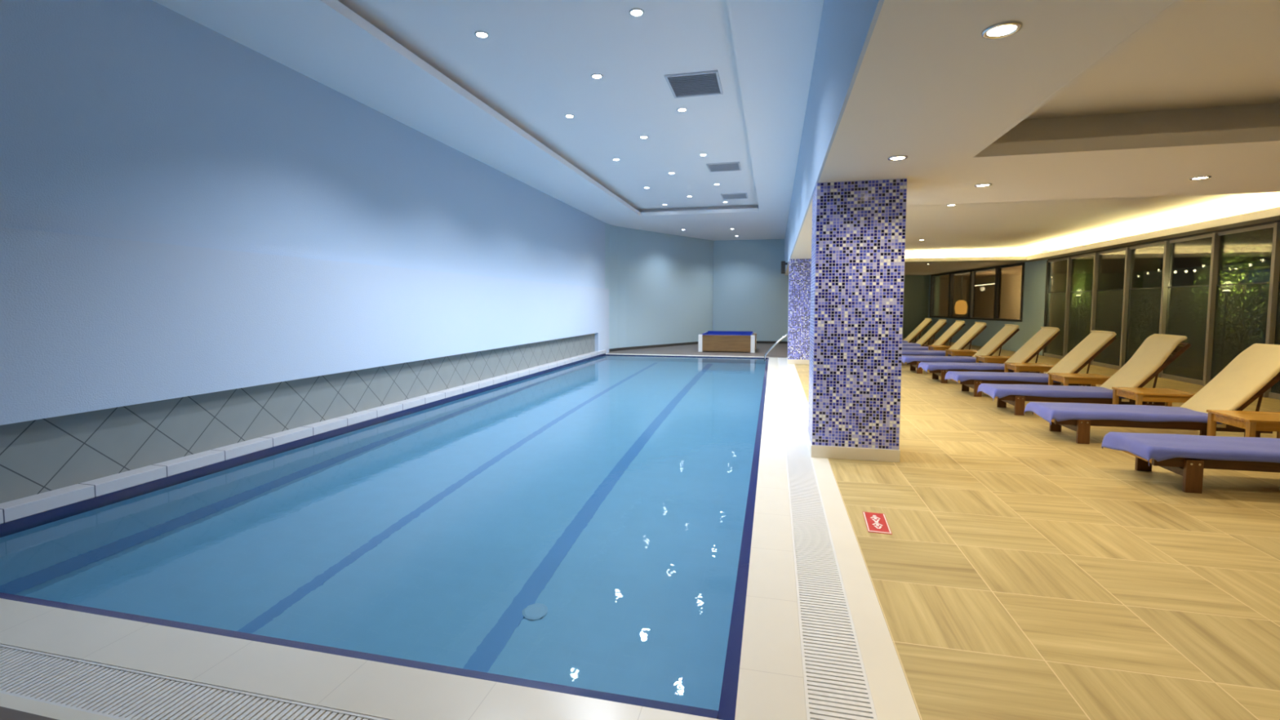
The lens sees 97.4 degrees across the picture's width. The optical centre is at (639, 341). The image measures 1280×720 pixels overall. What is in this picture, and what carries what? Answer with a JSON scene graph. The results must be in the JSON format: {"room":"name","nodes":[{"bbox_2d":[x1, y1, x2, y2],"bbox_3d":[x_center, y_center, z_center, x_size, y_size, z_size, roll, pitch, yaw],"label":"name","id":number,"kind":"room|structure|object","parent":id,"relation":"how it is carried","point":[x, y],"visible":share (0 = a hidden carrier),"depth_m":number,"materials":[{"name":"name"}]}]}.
{"room":"indoor swimming pool","nodes":[
{"label":"indoor swimming pool","id":0,"kind":"room"},
{"bbox_2d":[0,0,604,288],"bbox_3d":[-3.495,-1.268,8.061,0.150,4.700,20.200,1,4,13],"label":"wall","id":1,"kind":"structure","parent":0,"point":[134,120],"depth_m":5.44,"materials":[{"name":"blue paint"}]},
{"bbox_2d":[0,333,595,503],"bbox_3d":[-3.553,0.581,7.601,0.004,0.630,19.050,1,4,13],"label":"wall tiles","id":2,"kind":"structure","parent":1,"relation":"attached to","point":[37,456],"depth_m":5.37,"materials":[{"name":"grey tile"}]},
{"bbox_2d":[0,350,606,524],"bbox_3d":[-2.893,0.778,10.039,0.170,0.095,15.335,1,4,13],"label":"trim","id":3,"kind":"structure","parent":1,"relation":"attached to","point":[30,505],"depth_m":5.23,"materials":[{"name":"white tile"}]},
{"bbox_2d":[0,226,608,425],"bbox_3d":[-3.369,-0.033,8.110,0.110,2.030,20.200,1,4,13],"label":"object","id":4,"kind":"structure","parent":1,"relation":"attached to","point":[88,323],"depth_m":5.27,"materials":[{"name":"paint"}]},
{"bbox_2d":[0,353,768,533],"bbox_3d":[-0.372,0.924,9.707,4.935,0.155,14.635,1,4,13],"label":"trim","id":5,"kind":"structure","parent":1,"relation":"attached to","point":[41,517],"depth_m":5.29,"materials":[{"name":"blue tile"}]},
{"bbox_2d":[0,357,807,719],"bbox_3d":[-0.334,0.986,9.643,5.340,0.200,15.070,1,4,13],"label":"pool edge","id":6,"kind":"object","parent":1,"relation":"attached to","point":[771,683],"depth_m":2.38,"materials":[{"name":"white tile"}]},
{"bbox_2d":[0,364,919,719],"bbox_3d":[-0.172,0.998,9.460,5.740,0.200,15.350,1,4,13],"label":"trim","id":7,"kind":"structure","parent":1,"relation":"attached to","point":[892,699],"depth_m":2.61,"materials":[{"name":"beige tile"}]},
{"bbox_2d":[605,353,768,357],"bbox_3d":[1.262,0.440,16.906,5.085,0.062,0.160,1,4,13],"label":"trim","id":8,"kind":"structure","parent":1,"relation":"attached to","point":[606,353],"depth_m":16.80,"materials":[{"name":"beige tile"}]},
{"bbox_2d":[151,0,823,240],"bbox_3d":[-0.027,-3.385,10.139,5.580,0.260,26.100,1,4,13],"label":"ceiling","id":9,"kind":"structure","parent":0,"point":[537,61],"depth_m":6.88,"materials":[{"name":"white paint"}]},
{"bbox_2d":[474,31,488,38],"bbox_3d":[-1.643,-3.185,5.840,0.150,0.010,0.150,1,4,13],"label":"recessed light","id":10,"kind":"object","parent":9,"relation":"in","point":[482,34],"visible":1,"depth_m":5.84,"materials":[{"name":"white plastic"}]},
{"bbox_2d":[316,0,759,216],"bbox_3d":[-0.372,-3.130,7.416,3.430,0.101,17.620,1,4,13],"label":"trim","id":11,"kind":"structure","parent":9,"relation":"attached to","point":[335,6],"depth_m":6.95,"materials":[{"name":"white paint"}]},
{"bbox_2d":[564,114,574,118],"bbox_3d":[-1.046,-3.346,8.355,0.150,0.010,0.150,1,4,13],"label":"recessed light","id":12,"kind":"object","parent":9,"relation":"in","point":[568,116],"visible":1,"depth_m":8.35,"materials":[{"name":"white plastic"}]},
{"bbox_2d":[591,73,603,79],"bbox_3d":[-0.528,-3.252,6.899,0.150,0.010,0.150,1,4,13],"label":"recessed light","id":13,"kind":"object","parent":9,"relation":"in","point":[596,76],"visible":1,"depth_m":6.90,"materials":[{"name":"white plastic"}]},
{"bbox_2d":[628,8,644,17],"bbox_3d":[-0.032,-3.156,5.397,0.150,0.010,0.150,1,4,13],"label":"recessed light","id":14,"kind":"object","parent":9,"relation":"in","point":[636,12],"visible":1,"depth_m":5.40,"materials":[{"name":"white plastic"}]},
{"bbox_2d":[639,135,648,138],"bbox_3d":[0.065,-3.412,9.395,0.150,0.010,0.150,1,4,13],"label":"recessed light","id":15,"kind":"object","parent":9,"relation":"in","point":[642,136],"visible":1,"depth_m":9.39,"materials":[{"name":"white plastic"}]},
{"bbox_2d":[676,107,687,111],"bbox_3d":[0.605,-3.328,8.078,0.150,0.010,0.150,1,4,13],"label":"recessed light","id":16,"kind":"object","parent":9,"relation":"in","point":[680,109],"visible":1,"depth_m":8.07,"materials":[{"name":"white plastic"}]},
{"bbox_2d":[664,70,723,98],"bbox_3d":[0.699,-3.264,7.153,0.650,0.023,0.740,1,4,13],"label":"ceiling vent","id":17,"kind":"object","parent":9,"relation":"in","point":[702,83],"visible":1,"depth_m":7.13,"materials":[{"name":"grey metal"}]},
{"bbox_2d":[706,161,741,172],"bbox_3d":[1.706,-3.535,11.392,0.650,0.023,0.650,1,4,13],"label":"ceiling vent","id":18,"kind":"object","parent":9,"relation":"in","point":[735,166],"visible":1,"depth_m":11.34,"materials":[{"name":"grey metal"}]},
{"bbox_2d":[720,192,747,199],"bbox_3d":[2.426,-3.729,14.426,0.650,0.023,0.700,1,4,13],"label":"ceiling vent","id":19,"kind":"object","parent":9,"relation":"in","point":[738,195],"visible":1,"depth_m":14.39,"materials":[{"name":"grey metal"}]},
{"bbox_2d":[0,337,1279,719],"bbox_3d":[4.440,0.843,11.872,13.600,0.200,31.000,1,4,13],"label":"floor","id":20,"kind":"structure","parent":0,"point":[1025,571],"depth_m":3.23,"materials":[{"name":"brown wood"}]},
{"bbox_2d":[697,330,756,352],"bbox_3d":[2.968,-0.011,18.887,1.800,0.610,1.750,1,4,13],"label":"tub","id":21,"kind":"object","parent":20,"relation":"on","point":[710,340],"visible":1,"depth_m":18.10,"materials":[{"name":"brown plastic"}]},
{"bbox_2d":[764,333,787,358],"bbox_3d":[4.015,0.388,16.259,0.821,1.248,0.380,1,4,13],"label":"pool handrail","id":22,"kind":"object","parent":20,"relation":"on","point":[786,335],"visible":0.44,"depth_m":16.14,"materials":[{"name":"silver metal"}]},
{"bbox_2d":[786,258,811,364],"bbox_3d":[4.232,-0.776,14.624,0.736,2.680,0.666,1,4,13],"label":"column","id":23,"kind":"structure","parent":20,"relation":"on","point":[799,269],"depth_m":14.33,"materials":[{"name":"blue tile"}]},
{"bbox_2d":[807,177,906,462],"bbox_3d":[2.169,-0.206,5.723,0.816,2.680,0.676,1,4,13],"label":"column","id":24,"kind":"structure","parent":20,"relation":"on","point":[857,275],"depth_m":5.40,"materials":[{"name":"blue tile"}]},
{"bbox_2d":[862,511,892,534],"bbox_3d":[1.638,1.252,3.893,0.148,0.004,0.380,1,4,16],"label":"sign","id":25,"kind":"object","parent":20,"relation":"on","point":[876,522],"visible":1,"depth_m":3.88,"materials":[{"name":"red plastic"}]},
{"bbox_2d":[903,318,932,342],"bbox_3d":[8.314,-0.230,18.504,2.211,1.094,0.658,1,4,13],"label":"sun lounger","id":26,"kind":"object","parent":20,"relation":"on","point":[926,322],"visible":0.37,"depth_m":18.12,"materials":[{"name":"beige fabric"}]},
{"bbox_2d":[915,319,946,346],"bbox_3d":[8.018,-0.139,17.087,2.211,1.094,0.658,1,4,13],"label":"sun lounger","id":27,"kind":"object","parent":20,"relation":"on","point":[940,323],"visible":0.39,"depth_m":16.70,"materials":[{"name":"beige fabric"}]},
{"bbox_2d":[902,342,920,346],"bbox_3d":[7.648,0.135,17.192,1.568,0.179,0.648,1,4,13],"label":"towel","id":28,"kind":"object","parent":27,"relation":"on","point":[903,344],"visible":0.23,"depth_m":16.80,"materials":[{"name":"fabric"}]},
{"bbox_2d":[928,345,951,351],"bbox_3d":[8.056,0.333,14.914,0.660,0.430,0.540,1,4,13],"label":"side table","id":29,"kind":"object","parent":20,"relation":"on","point":[943,348],"visible":0.46,"depth_m":14.73,"materials":[{"name":"brown wood"}]},
{"bbox_2d":[901,321,986,365],"bbox_3d":[7.384,0.049,14.160,2.211,1.094,0.658,1,4,13],"label":"sun lounger","id":30,"kind":"object","parent":20,"relation":"on","point":[978,327],"visible":0.49,"depth_m":13.80,"materials":[{"name":"beige fabric"}]},
{"bbox_2d":[902,350,951,355],"bbox_3d":[7.015,0.321,14.265,1.568,0.177,0.648,1,4,13],"label":"towel","id":31,"kind":"object","parent":30,"relation":"on","point":[935,353],"visible":0.56,"depth_m":13.97,"materials":[{"name":"fabric"}]},
{"bbox_2d":[931,320,965,345],"bbox_3d":[7.711,-0.045,15.621,2.211,1.094,0.658,1,4,13],"label":"sun lounger","id":32,"kind":"object","parent":20,"relation":"on","point":[957,326],"visible":0.32,"depth_m":15.22,"materials":[{"name":"beige fabric"}]},
{"bbox_2d":[902,346,931,350],"bbox_3d":[7.341,0.226,15.726,1.568,0.174,0.648,1,4,13],"label":"towel","id":33,"kind":"object","parent":32,"relation":"on","point":[904,348],"visible":0.38,"depth_m":15.40,"materials":[{"name":"fabric"}]},
{"bbox_2d":[902,324,1019,373],"bbox_3d":[7.051,0.155,12.495,2.211,1.094,0.658,1,4,13],"label":"sun lounger","id":34,"kind":"object","parent":20,"relation":"on","point":[1005,334],"visible":0.54,"depth_m":12.22,"materials":[{"name":"beige fabric"}]},
{"bbox_2d":[902,355,982,364],"bbox_3d":[6.681,0.428,12.600,1.568,0.179,0.648,1,4,13],"label":"towel","id":35,"kind":"object","parent":34,"relation":"on","point":[905,358],"visible":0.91,"depth_m":12.37,"materials":[{"name":"fabric"}]},
{"bbox_2d":[945,349,977,355],"bbox_3d":[7.729,0.426,13.453,0.660,0.430,0.540,1,4,13],"label":"side table","id":36,"kind":"object","parent":20,"relation":"on","point":[952,352],"visible":0.65,"depth_m":13.25,"materials":[{"name":"brown wood"}]},
{"bbox_2d":[922,326,1060,383],"bbox_3d":[6.771,0.253,10.972,2.211,1.094,0.658,1,4,13],"label":"sun lounger","id":37,"kind":"object","parent":20,"relation":"on","point":[1032,348],"visible":0.56,"depth_m":10.71,"materials":[{"name":"beige fabric"}]},
{"bbox_2d":[917,361,1013,373],"bbox_3d":[6.401,0.523,11.077,1.568,0.174,0.648,1,4,13],"label":"towel","id":38,"kind":"object","parent":37,"relation":"on","point":[925,366],"visible":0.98,"depth_m":10.88,"materials":[{"name":"fabric"}]},
{"bbox_2d":[975,355,1010,363],"bbox_3d":[7.478,0.533,11.790,0.660,0.430,0.540,1,4,13],"label":"side table","id":39,"kind":"object","parent":20,"relation":"on","point":[997,359],"visible":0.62,"depth_m":11.59,"materials":[{"name":"brown wood"}]},
{"bbox_2d":[1004,362,1053,373],"bbox_3d":[7.120,0.629,10.284,0.660,0.430,0.540,1,4,13],"label":"side table","id":40,"kind":"object","parent":20,"relation":"on","point":[1016,366],"visible":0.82,"depth_m":10.09,"materials":[{"name":"brown wood"}]},
{"bbox_2d":[950,330,1116,396],"bbox_3d":[6.449,0.356,9.355,2.211,1.094,0.658,1,4,13],"label":"sun lounger","id":41,"kind":"object","parent":20,"relation":"on","point":[1096,341],"visible":0.58,"depth_m":9.12,"materials":[{"name":"beige fabric"}]},
{"bbox_2d":[944,371,1061,382],"bbox_3d":[6.079,0.628,9.461,1.568,0.177,0.648,1,4,13],"label":"towel","id":42,"kind":"object","parent":41,"relation":"on","point":[962,376],"visible":0.95,"depth_m":9.28,"materials":[{"name":"fabric"}]},
{"bbox_2d":[1047,373,1110,386],"bbox_3d":[6.779,0.733,8.673,0.660,0.430,0.540,1,4,13],"label":"side table","id":43,"kind":"object","parent":20,"relation":"on","point":[1092,380],"visible":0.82,"depth_m":8.48,"materials":[{"name":"brown wood"}]},
{"bbox_2d":[982,333,1191,415],"bbox_3d":[6.075,0.446,7.782,2.211,1.115,0.658,1,4,13],"label":"sun lounger","id":44,"kind":"object","parent":20,"relation":"on","point":[1148,361],"visible":0.59,"depth_m":7.53,"materials":[{"name":"beige fabric"}]},
{"bbox_2d":[977,383,1125,401],"bbox_3d":[5.705,0.730,7.888,1.568,0.179,0.648,1,4,13],"label":"towel","id":45,"kind":"object","parent":44,"relation":"on","point":[993,390],"visible":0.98,"depth_m":7.70,"materials":[{"name":"fabric"}]},
{"bbox_2d":[1111,386,1195,406],"bbox_3d":[6.487,0.833,7.101,0.660,0.430,0.540,1,4,13],"label":"side table","id":46,"kind":"object","parent":20,"relation":"on","point":[1168,396],"visible":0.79,"depth_m":6.95,"materials":[{"name":"brown wood"}]},
{"bbox_2d":[1032,343,1279,444],"bbox_3d":[5.699,0.562,6.200,2.211,1.087,0.658,1,4,13],"label":"sun lounger","id":47,"kind":"object","parent":20,"relation":"on","point":[1255,370],"visible":0.59,"depth_m":5.99,"materials":[{"name":"beige fabric"}]},
{"bbox_2d":[1023,401,1222,424],"bbox_3d":[5.329,0.829,6.305,1.568,0.174,0.648,1,4,13],"label":"cushion","id":48,"kind":"object","parent":47,"relation":"on","point":[1060,411],"visible":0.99,"depth_m":6.13,"materials":[{"name":"fabric"}]},
{"bbox_2d":[1121,450,1279,493],"bbox_3d":[5.318,0.661,4.597,2.211,1.094,0.658,1,4,13],"label":"sun lounger","id":49,"kind":"object","parent":20,"relation":"on","point":[1191,469],"visible":0.2,"depth_m":4.50,"materials":[{"name":"brown wood"}]},
{"bbox_2d":[1101,431,1279,466],"bbox_3d":[4.949,0.933,4.703,1.568,0.177,0.648,1,4,13],"label":"towel","id":50,"kind":"object","parent":49,"relation":"on","point":[1158,446],"visible":1,"depth_m":4.63,"materials":[{"name":"fabric"}]},
{"bbox_2d":[1206,409,1279,438],"bbox_3d":[6.102,0.937,5.479,0.660,0.430,0.540,1,4,13],"label":"side table","id":51,"kind":"object","parent":20,"relation":"on","point":[1251,421],"visible":0.77,"depth_m":5.48,"materials":[{"name":"brown wood"}]},
{"bbox_3d":[-0.238,1.040,9.506,5.590,0.110,15.298,1,4,13],"label":"trim","id":52,"kind":"structure","parent":20,"relation":"in","visible":0},
{"bbox_2d":[0,644,389,719],"bbox_3d":[-2.099,1.388,2.210,5.339,0.048,0.228,1,4,13],"label":"drain grate","id":53,"kind":"object","parent":52,"relation":"in","point":[120,693],"visible":0.88,"depth_m":2.19,"materials":[{"name":"white plastic"}]},
{"bbox_2d":[777,357,877,719],"bbox_3d":[2.360,0.960,8.885,0.250,0.048,15.275,1,4,13],"label":"drain grate","id":54,"kind":"object","parent":52,"relation":"in","point":[837,687],"visible":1,"depth_m":2.88,"materials":[{"name":"white plastic"}]},
{"bbox_2d":[604,222,788,349],"bbox_3d":[1.916,-2.114,20.898,8.372,4.650,2.221,-2,4,-31],"label":"wall","id":55,"kind":"structure","parent":0,"point":[664,288],"depth_m":21.50,"materials":[{"name":"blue paint"}]},
{"bbox_2d":[608,341,787,351],"bbox_3d":[1.902,0.116,20.963,8.267,0.090,2.125,-2,4,-31],"label":"baseboard","id":56,"kind":"structure","parent":55,"relation":"attached to","point":[758,342],"depth_m":20.57,"materials":[{"name":"grey"}]},
{"bbox_2d":[783,0,884,275],"bbox_3d":[3.419,-1.567,11.960,0.340,4.600,31.000,1,4,13],"label":"wall","id":57,"kind":"structure","parent":0,"point":[846,27],"depth_m":4.37,"materials":[{"name":"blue paint"}]},
{"bbox_2d":[781,261,787,273],"bbox_3d":[4.248,-2.182,16.558,0.180,0.360,0.212,1,4,13],"label":"wall speaker","id":58,"kind":"object","parent":57,"relation":"attached to","point":[783,263],"visible":1,"depth_m":16.46,"materials":[{"name":"black plastic"}]},
{"bbox_2d":[782,262,784,272],"bbox_3d":[4.196,-2.176,16.468,0.080,0.300,0.012,1,4,13],"label":"speaker grille","id":59,"kind":"object","parent":58,"relation":"attached to","point":[783,263],"depth_m":16.46,"materials":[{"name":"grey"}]},
{"bbox_2d":[902,275,928,338],"bbox_3d":[10.368,-1.736,26.338,6.600,3.100,0.150,1,4,13],"label":"wall","id":60,"kind":"structure","parent":0,"point":[916,288],"depth_m":25.73,"materials":[{"name":"grey paint"}]},
{"bbox_2d":[927,259,1050,355],"bbox_3d":[12.674,-1.356,21.188,0.122,3.000,8.912,0,4,7],"label":"wall","id":61,"kind":"structure","parent":0,"point":[1034,282],"depth_m":17.83,"materials":[{"name":"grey paint"}]},
{"bbox_2d":[929,262,1024,321],"bbox_3d":[12.716,-1.810,21.617,0.161,1.890,7.410,0,4,7],"label":"window","id":62,"kind":"structure","parent":61,"relation":"in","point":[996,294],"depth_m":20.84,"materials":[{"name":"grey"}]},
{"bbox_2d":[1044,257,1071,359],"bbox_3d":[11.927,-0.944,16.081,0.120,2.830,1.310,1,4,13],"label":"window","id":63,"kind":"structure","parent":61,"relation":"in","point":[1060,269],"depth_m":15.72,"materials":[{"name":"glass"}]},
{"bbox_2d":[1042,219,1279,355],"bbox_3d":[9.559,-0.331,6.024,0.080,2.890,22.150,1,4,13],"label":"trim","id":64,"kind":"structure","parent":61,"relation":"attached to","point":[1046,295],"depth_m":13.34,"materials":[{"name":"grey"}]},
{"bbox_2d":[1070,252,1098,364],"bbox_3d":[11.625,-0.863,14.809,0.120,2.830,1.310,1,4,13],"label":"window","id":65,"kind":"structure","parent":64,"relation":"attached to","point":[1084,275],"depth_m":14.53,"materials":[{"name":"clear glass"}]},
{"bbox_2d":[1092,247,1131,369],"bbox_3d":[11.323,-0.781,13.537,0.120,2.830,1.310,1,4,13],"label":"window","id":66,"kind":"structure","parent":64,"relation":"attached to","point":[1114,265],"depth_m":13.20,"materials":[{"name":"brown metal"}]},
{"bbox_2d":[1128,240,1170,377],"bbox_3d":[11.021,-0.700,12.264,0.120,2.830,1.310,1,4,13],"label":"window","id":67,"kind":"structure","parent":64,"relation":"attached to","point":[1149,263],"depth_m":12.00,"materials":[{"name":"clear glass"}]},
{"bbox_2d":[1160,232,1220,386],"bbox_3d":[10.719,-0.619,10.992,0.120,2.830,1.310,1,4,13],"label":"window","id":68,"kind":"structure","parent":64,"relation":"attached to","point":[1193,260],"depth_m":10.67,"materials":[{"name":"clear glass"}]},
{"bbox_2d":[1208,222,1279,397],"bbox_3d":[10.416,-0.537,9.720,0.120,2.830,1.310,1,4,13],"label":"window","id":69,"kind":"structure","parent":64,"relation":"attached to","point":[1247,255],"depth_m":9.47,"materials":[{"name":"glass"}]},
{"bbox_2d":[1268,276,1279,399],"bbox_3d":[10.114,-0.456,8.448,0.120,2.830,1.310,1,4,13],"label":"window","id":70,"kind":"structure","parent":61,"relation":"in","point":[1272,395],"depth_m":9.06,"materials":[{"name":"glass"}]},
{"bbox_2d":[784,0,1279,275],"bbox_3d":[6.479,-1.912,8.585,7.800,0.360,25.900,1,4,13],"label":"ceiling","id":71,"kind":"structure","parent":0,"point":[928,88],"depth_m":3.67,"materials":[{"name":"white paint"}]},
{"bbox_2d":[887,155,907,160],"bbox_3d":[2.059,-1.465,4.494,0.150,0.010,0.150,1,4,13],"label":"recessed light","id":72,"kind":"object","parent":71,"relation":"in","point":[898,157],"visible":1,"depth_m":4.49,"materials":[{"name":"silver metal"}]},
{"bbox_2d":[974,182,991,186],"bbox_3d":[3.361,-1.530,5.509,0.150,0.010,0.150,1,4,13],"label":"recessed light","id":73,"kind":"object","parent":71,"relation":"in","point":[986,184],"visible":1,"depth_m":5.49,"materials":[{"name":"silver metal"}]},
{"bbox_2d":[981,20,1022,39],"bbox_3d":[1.549,-1.332,2.410,0.150,0.010,0.150,1,4,13],"label":"recessed light","id":74,"kind":"object","parent":71,"relation":"in","point":[1006,28],"visible":1,"depth_m":2.40,"materials":[{"name":"silver metal"}]},
{"bbox_2d":[905,191,1279,253],"bbox_3d":[7.775,-2.232,12.021,6.870,0.560,12.590,1,4,13],"label":"cove","id":75,"kind":"object","parent":71,"relation":"attached to","point":[1038,225],"visible":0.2,"depth_m":11.09,"materials":[{"name":"white paint"}]},
{"bbox_2d":[968,0,1279,158],"bbox_3d":[4.355,-1.279,0.732,5.100,0.101,6.590,1,4,13],"label":"trim","id":76,"kind":"structure","parent":71,"relation":"attached to","point":[1272,134],"depth_m":4.19,"materials":[{"name":"white paint"}]},
{"bbox_2d":[1189,175,1211,180],"bbox_3d":[5.172,-1.510,5.193,0.150,0.010,0.150,1,4,13],"label":"recessed light","id":77,"kind":"object","parent":71,"relation":"in","point":[1203,177],"visible":1,"depth_m":5.18,"materials":[{"name":"silver metal"}]},
{"bbox_2d":[1048,289,1123,356],"bbox_3d":[14.552,-1.595,24.916,4.800,3.000,16.700,1,4,13],"label":"wall","id":78,"kind":"structure","parent":0,"point":[1112,313],"depth_m":16.61,"materials":[{"name":"glass"}]},
{"bbox_2d":[904,203,1279,275],"bbox_3d":[8.721,-2.559,15.956,6.850,0.330,20.670,1,4,13],"label":"ceiling","id":79,"kind":"structure","parent":0,"point":[911,268],"depth_m":17.51,"materials":[{"name":"grey paint"}]},
{"bbox_2d":[904,206,1279,262],"bbox_3d":[7.393,-2.200,11.908,6.140,0.130,12.150,1,4,13],"label":"trim","id":80,"kind":"structure","parent":79,"relation":"attached to","point":[1275,211],"depth_m":11.88,"materials":[{"name":"white paint"}]},
{"bbox_3d":[-0.366,1.565,9.752,4.906,1.430,14.625,1,4,13],"label":"floor","id":81,"kind":"structure","parent":0,"visible":0},
{"bbox_2d":[0,355,766,711],"bbox_3d":[-0.373,0.909,9.722,4.885,0.001,14.605,1,4,13],"label":"water","id":82,"kind":"object","parent":81,"relation":"in","point":[580,525],"visible":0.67,"depth_m":3.70,"materials":[{"name":"blue liquid"}]},
{"bbox_2d":[0,357,768,719],"bbox_3d":[-0.362,0.994,9.709,4.915,0.216,14.635,1,4,13],"label":"trim","id":83,"kind":"structure","parent":81,"relation":"attached to","point":[727,704],"depth_m":2.51,"materials":[{"name":"blue tile"}]},
{"label":"outside","id":84,"kind":"structure","parent":0,"visible":0},
{"bbox_2d":[1095,357,1279,393],"bbox_3d":[13.545,1.280,5.206,8.000,0.180,22.200,1,4,13],"label":"ground","id":85,"kind":"structure","parent":84,"point":[1193,373],"depth_m":13.10,"materials":[{"name":"brown wood"}]},
{"bbox_2d":[1075,294,1080,346],"bbox_3d":[12.203,-0.395,15.716,0.120,1.820,0.117,1,4,13],"label":"garden lamp","id":86,"kind":"object","parent":85,"relation":"on","point":[1077,295],"visible":0.67,"depth_m":15.68,"materials":[{"name":"grey metal"}]},
{"bbox_2d":[1059,290,1106,347],"bbox_3d":[12.693,-0.921,16.130,1.024,3.578,1.037,1,4,13],"label":"shrub","id":87,"kind":"object","parent":85,"relation":"on","point":[1082,322],"visible":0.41,"depth_m":16.06,"materials":[{"name":"green plant"}]},
{"bbox_2d":[1128,287,1182,349],"bbox_3d":[12.640,-0.551,13.871,1.072,3.128,1.044,1,4,13],"label":"shrub","id":88,"kind":"object","parent":85,"relation":"on","point":[1154,318],"visible":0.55,"depth_m":13.81,"materials":[{"name":"green plant"}]},
{"bbox_2d":[1127,284,1279,381],"bbox_3d":[11.647,0.154,5.585,0.400,2.020,22.200,1,4,13],"label":"wall","id":89,"kind":"structure","parent":85,"relation":"on","point":[1191,357],"depth_m":13.73,"materials":[{"name":"green plant"}]},
{"bbox_2d":[1219,289,1230,372],"bbox_3d":[11.052,-0.071,10.655,0.120,1.820,0.117,1,4,13],"label":"garden lamp","id":90,"kind":"object","parent":85,"relation":"on","point":[1225,291],"visible":0.69,"depth_m":10.63,"materials":[{"name":"grey metal"}]},
{"bbox_2d":[1185,283,1279,368],"bbox_3d":[11.842,-0.598,11.045,1.587,3.583,1.541,1,4,13],"label":"shrub","id":91,"kind":"object","parent":85,"relation":"on","point":[1242,300],"visible":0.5,"depth_m":11.04,"materials":[{"name":"green plant"}]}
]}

